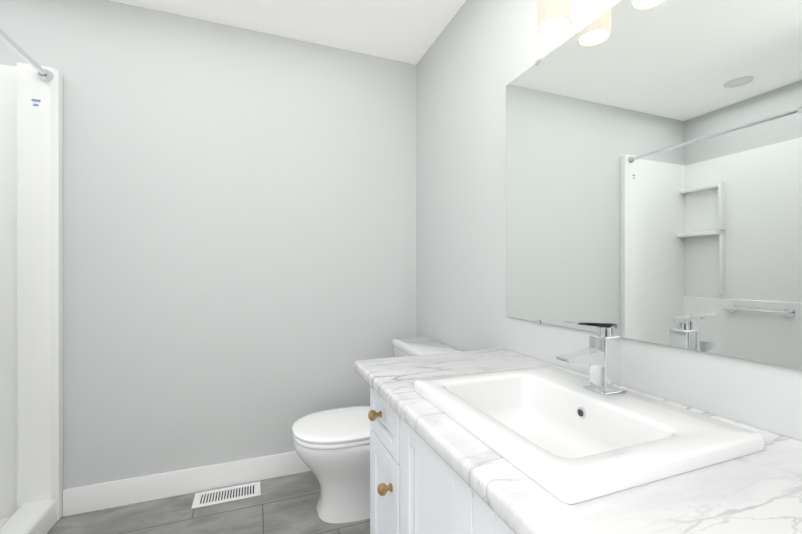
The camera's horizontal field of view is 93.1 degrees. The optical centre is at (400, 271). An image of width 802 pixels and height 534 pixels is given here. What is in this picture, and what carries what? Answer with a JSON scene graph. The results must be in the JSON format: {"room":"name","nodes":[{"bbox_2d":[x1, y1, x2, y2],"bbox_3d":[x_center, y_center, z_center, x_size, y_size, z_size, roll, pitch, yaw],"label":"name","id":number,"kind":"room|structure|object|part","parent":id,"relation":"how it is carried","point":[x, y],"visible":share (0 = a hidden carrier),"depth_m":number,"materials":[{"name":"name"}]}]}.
{"room":"bathroom","nodes":[
{"label":"bathroom","id":0,"kind":"room"},
{"bbox_2d":[0,0,415,489],"bbox_3d":[-1.091,-0.084,1.959,2.700,2.395,0.100,0,0,-21],"label":"wall","id":1,"kind":"structure","parent":0,"point":[239,243],"depth_m":1.96,"materials":[{"name":"paint"}]},
{"bbox_2d":[63,451,310,516],"bbox_3d":[-0.721,1.054,2.041,1.750,0.120,0.014,0,0,-21],"label":"baseboard","id":2,"kind":"structure","parent":1,"relation":"attached to","point":[94,497],"depth_m":1.89,"materials":[{"name":"white wood"}]},
{"bbox_2d":[47,471,369,533],"bbox_3d":[-0.583,1.166,0.630,2.700,0.100,2.950,0,0,-21],"label":"floor","id":3,"kind":"structure","parent":0,"point":[286,504],"depth_m":1.72,"materials":[{"name":"tile"}]},
{"bbox_2d":[0,28,62,533],"bbox_3d":[-1.691,0.109,1.078,0.745,2.007,1.114,0,0,-21],"label":"shower stall","id":4,"kind":"object","parent":3,"relation":"on","point":[31,297],"visible":1,"depth_m":1.65,"materials":[{"name":"plastic"}]},
{"bbox_3d":[-1.377,-0.857,1.196,0.054,0.054,0.995,0,0,-21],"label":"curtain rail","id":5,"kind":"part","parent":4,"relation":"part of","materials":[{"name":"silver metal"}]},
{"bbox_2d":[191,481,260,508],"bbox_3d":[-0.861,1.110,1.889,0.305,0.006,0.130,0,0,-21],"label":"floor vent","id":6,"kind":"object","parent":3,"relation":"in","point":[217,496],"visible":1,"depth_m":1.88,"materials":[{"name":"white metal"}]},
{"bbox_2d":[292,337,460,522],"bbox_3d":[-0.134,0.745,1.855,0.766,0.736,0.464,0,0,-21],"label":"toilet","id":7,"kind":"object","parent":3,"relation":"on","point":[332,447],"visible":0.38,"depth_m":1.69,"materials":[{"name":"ceramic"}]},
{"bbox_3d":[-0.252,0.730,1.810,0.514,0.050,0.382,0,0,-21],"label":"seat","id":8,"kind":"part","parent":7,"relation":"part of","materials":[{"name":"plastic"}]},
{"bbox_3d":[-0.137,0.935,1.854,0.752,0.357,0.390,0,0,-21],"label":"bowl","id":9,"kind":"part","parent":7,"relation":"part of","materials":[{"name":"ceramic"}]},
{"bbox_3d":[0.124,0.566,1.953,0.214,0.378,0.464,0,0,-21],"label":"tank","id":10,"kind":"part","parent":7,"relation":"part of","materials":[{"name":"ceramic"}]},
{"bbox_2d":[354,369,521,533],"bbox_3d":[0.370,0.732,0.779,0.607,0.764,1.350,0,0,-21],"label":"bathroom vanity","id":11,"kind":"object","parent":3,"relation":"on","point":[414,489],"depth_m":0.96,"materials":[{"name":"paint"}]},
{"bbox_2d":[354,348,801,533],"bbox_3d":[0.367,0.330,0.783,0.610,0.040,1.390,0,0,-21],"label":"countertop","id":12,"kind":"structure","parent":11,"relation":"on","point":[759,493],"depth_m":0.55,"materials":[{"name":"white stone"}]},
{"bbox_2d":[554,321,621,392],"bbox_3d":[0.443,0.226,0.892,0.166,0.222,0.062,0,0,-21],"label":"faucet","id":13,"kind":"object","parent":12,"relation":"on","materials":[{"name":"silver metal"}]},
{"bbox_2d":[410,361,773,508],"bbox_3d":[0.336,0.340,0.830,0.450,0.111,0.530,0,0,-21],"label":"sink","id":14,"kind":"object","parent":12,"relation":"in","point":[574,441],"depth_m":0.76,"materials":[{"name":"white ceramic"}]},
{"bbox_2d":[111,0,465,64],"bbox_3d":[-0.583,-1.329,0.626,2.700,0.100,2.950,0,0,-21],"label":"ceiling","id":15,"kind":"structure","parent":0,"point":[407,31],"depth_m":1.93,"materials":[{"name":"paint"}]},
{"bbox_2d":[416,0,801,441],"bbox_3d":[0.649,-0.082,1.045,0.100,2.395,2.850,0,0,-21],"label":"wall","id":16,"kind":"structure","parent":0,"point":[476,59],"depth_m":1.62,"materials":[{"name":"paint"}]},
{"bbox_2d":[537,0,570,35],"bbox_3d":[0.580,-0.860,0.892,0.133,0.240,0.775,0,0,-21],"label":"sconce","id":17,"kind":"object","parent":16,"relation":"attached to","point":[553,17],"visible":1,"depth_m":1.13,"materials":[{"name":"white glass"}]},
{"bbox_2d":[506,0,801,369],"bbox_3d":[0.644,-0.277,0.901,0.008,0.922,1.284,0,0,-21],"label":"mirror","id":18,"kind":"object","parent":16,"relation":"attached to","point":[653,171],"visible":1,"depth_m":0.91,"materials":[{"name":"clear glass"}]}
]}

